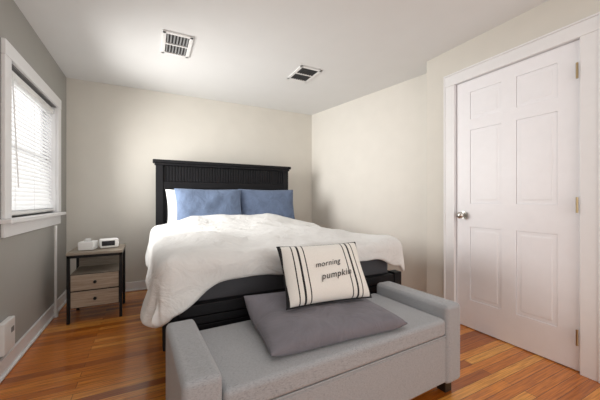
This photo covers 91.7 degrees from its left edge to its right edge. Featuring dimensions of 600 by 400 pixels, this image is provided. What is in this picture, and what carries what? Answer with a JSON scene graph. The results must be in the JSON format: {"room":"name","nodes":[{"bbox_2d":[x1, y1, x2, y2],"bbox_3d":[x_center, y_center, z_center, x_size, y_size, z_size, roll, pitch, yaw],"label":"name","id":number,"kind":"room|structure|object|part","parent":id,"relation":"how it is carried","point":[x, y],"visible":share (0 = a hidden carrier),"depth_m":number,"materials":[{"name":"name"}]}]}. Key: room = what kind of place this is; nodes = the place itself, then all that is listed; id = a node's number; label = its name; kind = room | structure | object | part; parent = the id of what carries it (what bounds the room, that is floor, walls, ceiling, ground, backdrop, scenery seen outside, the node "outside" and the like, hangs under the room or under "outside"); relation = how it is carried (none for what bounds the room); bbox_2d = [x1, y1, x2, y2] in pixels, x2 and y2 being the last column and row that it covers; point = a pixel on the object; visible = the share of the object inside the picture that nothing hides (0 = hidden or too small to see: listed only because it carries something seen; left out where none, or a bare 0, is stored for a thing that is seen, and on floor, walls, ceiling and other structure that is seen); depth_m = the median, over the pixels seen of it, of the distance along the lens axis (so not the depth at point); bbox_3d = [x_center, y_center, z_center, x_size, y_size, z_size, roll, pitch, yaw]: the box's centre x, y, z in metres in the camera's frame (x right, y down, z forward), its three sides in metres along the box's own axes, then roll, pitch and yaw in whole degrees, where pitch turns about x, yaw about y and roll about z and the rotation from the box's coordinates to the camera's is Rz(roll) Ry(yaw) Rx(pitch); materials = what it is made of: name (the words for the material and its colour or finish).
{"room":"bedroom","nodes":[
{"label":"bedroom","id":0,"kind":"room"},
{"bbox_2d":[0,0,65,359],"bbox_3d":[-1.255,-0.125,0.580,0.120,2.350,5.580,0,0,-27],"label":"wall","id":1,"kind":"structure","parent":0,"point":[27,258],"depth_m":2.16,"materials":[{"name":"paint"}]},
{"bbox_2d":[0,315,14,356],"bbox_3d":[-1.774,0.820,1.760,0.037,0.190,0.155,0,0,-27],"label":"outlet cover","id":2,"kind":"object","parent":1,"relation":"attached to","point":[7,326],"visible":1,"depth_m":1.73,"materials":[{"name":"white plastic"}]},
{"bbox_2d":[0,38,65,237],"bbox_3d":[-2.093,-0.371,2.265,0.177,1.198,1.275,0,0,-27],"label":"window","id":3,"kind":"structure","parent":1,"relation":"in","point":[11,60],"depth_m":2.19,"materials":[{"name":"white"}]},
{"bbox_2d":[12,71,53,215],"bbox_3d":[-2.087,-0.373,2.268,0.082,0.953,1.023,0,0,-27],"label":"window blinds","id":4,"kind":"object","parent":3,"relation":"attached to","point":[27,197],"depth_m":2.24,"materials":[{"name":"white plastic"}]},
{"bbox_2d":[0,290,65,383],"bbox_3d":[-1.187,0.998,0.615,0.033,0.105,5.580,0,0,-27],"label":"baseboard","id":5,"kind":"structure","parent":1,"relation":"attached to","point":[7,362],"depth_m":2.05,"materials":[{"name":"white wood"}]},
{"bbox_2d":[53,225,57,317],"bbox_3d":[-2.196,0.640,2.615,0.040,0.820,0.040,0,0,-27],"label":"riser pipe","id":6,"kind":"object","parent":1,"relation":"attached to","point":[55,309],"visible":0.96,"depth_m":2.61,"materials":[{"name":"white metal"}]},
{"bbox_2d":[66,77,311,282],"bbox_3d":[-0.897,-0.125,3.970,3.860,2.350,0.120,0,0,-27],"label":"wall","id":7,"kind":"structure","parent":0,"point":[115,133],"depth_m":3.41,"materials":[{"name":"paint"}]},
{"bbox_2d":[122,280,146,292],"bbox_3d":[-1.142,0.998,3.757,2.990,0.105,0.033,0,0,-27],"label":"baseboard","id":8,"kind":"structure","parent":7,"relation":"attached to","point":[137,285],"depth_m":3.36,"materials":[{"name":"white wood"}]},
{"bbox_2d":[14,0,548,114],"bbox_3d":[0.408,-1.350,1.436,3.860,0.100,5.820,0,0,-27],"label":"ceiling","id":9,"kind":"structure","parent":0,"point":[244,52],"depth_m":2.37,"materials":[{"name":"paint"}]},
{"bbox_2d":[161,30,193,57],"bbox_3d":[-1.030,-1.293,2.431,0.225,0.012,0.375,0,0,-27],"label":"ceiling vent","id":10,"kind":"object","parent":9,"relation":"in","point":[173,43],"visible":1,"depth_m":2.41,"materials":[{"name":"white metal"}]},
{"bbox_2d":[287,65,321,82],"bbox_3d":[0.042,-1.293,2.997,0.240,0.012,0.330,0,0,-27],"label":"ceiling vent","id":11,"kind":"object","parent":9,"relation":"in","point":[303,73],"visible":1,"depth_m":2.98,"materials":[{"name":"white metal"}]},
{"bbox_2d":[0,290,599,399],"bbox_3d":[0.408,1.100,1.436,3.860,0.100,5.820,0,0,-27],"label":"floor","id":12,"kind":"structure","parent":0,"point":[102,354],"depth_m":1.81,"materials":[{"name":"brown wood"}]},
{"bbox_2d":[66,244,125,324],"bbox_3d":[-1.869,0.750,2.701,0.408,0.600,0.414,0,0,-27],"label":"nightstand","id":13,"kind":"object","parent":12,"relation":"on","point":[98,278],"visible":0.98,"depth_m":2.57,"materials":[{"name":"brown wood"}]},
{"bbox_2d":[78,238,97,250],"bbox_3d":[-1.923,0.398,2.643,0.120,0.100,0.120,0,0,-17],"label":"tissue box","id":14,"kind":"object","parent":13,"relation":"on","point":[88,244],"visible":1,"depth_m":2.60,"materials":[{"name":"white plastic"}]},
{"bbox_2d":[99,238,118,248],"bbox_3d":[-1.803,0.406,2.748,0.150,0.085,0.094,0,0,-39],"label":"clock radio","id":15,"kind":"object","parent":13,"relation":"on","point":[105,242],"visible":1,"depth_m":2.71,"materials":[{"name":"white plastic"}]},
{"bbox_2d":[140,159,404,350],"bbox_3d":[-0.454,0.300,2.716,1.774,1.500,2.139,0,0,-27],"label":"bed","id":16,"kind":"object","parent":12,"relation":"on","point":[219,228],"visible":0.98,"depth_m":2.07,"materials":[{"name":"white fabric"}]},
{"bbox_2d":[140,213,404,327],"bbox_3d":[-0.402,0.415,2.613,1.778,0.523,1.906,0,0,-27],"label":"duvet","id":17,"kind":"object","parent":16,"relation":"on","point":[202,267],"depth_m":1.73,"materials":[{"name":"white fabric"}]},
{"bbox_3d":[-0.435,0.484,2.728,1.525,0.258,1.928,0,0,-27],"label":"mattress","id":18,"kind":"part","parent":16,"relation":"part of","materials":[{"name":"fabric"}]},
{"bbox_2d":[166,281,459,399],"bbox_3d":[0.134,0.807,1.472,1.441,0.485,0.532,0,0,-30],"label":"bench","id":19,"kind":"object","parent":12,"relation":"on","point":[231,361],"visible":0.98,"depth_m":1.26,"materials":[{"name":"grey fabric"}]},
{"bbox_2d":[244,242,407,356],"bbox_3d":[0.113,0.437,1.471,0.718,0.378,0.476,0,0,-27],"label":"pillows","id":20,"kind":"object","parent":19,"relation":"on","point":[323,302],"depth_m":1.43,"materials":[{"name":"grey fabric"}]},
{"bbox_2d":[312,73,426,292],"bbox_3d":[0.969,-0.125,3.742,0.750,2.350,1.995,0,0,-27],"label":"wall","id":21,"kind":"structure","parent":0,"point":[369,152],"depth_m":3.43,"materials":[{"name":"paint"}]},
{"bbox_2d":[427,0,599,297],"bbox_3d":[2.065,-0.125,1.167,0.120,2.350,3.585,0,0,-27],"label":"wall","id":22,"kind":"structure","parent":0,"point":[552,15],"depth_m":2.58,"materials":[{"name":"paint"}]},
{"bbox_2d":[457,39,579,370],"bbox_3d":[1.507,0.032,2.111,0.116,2.019,0.811,0,0,-27],"label":"door","id":23,"kind":"structure","parent":22,"relation":"in","point":[518,124],"depth_m":2.04,"materials":[{"name":"white wood"}]},
{"bbox_2d":[444,12,599,382],"bbox_3d":[1.550,-0.014,2.137,0.146,2.128,1.004,0,0,-27],"label":"door frame","id":24,"kind":"structure","parent":22,"relation":"in","point":[587,29],"depth_m":1.74,"materials":[{"name":"white wood"}]}
]}

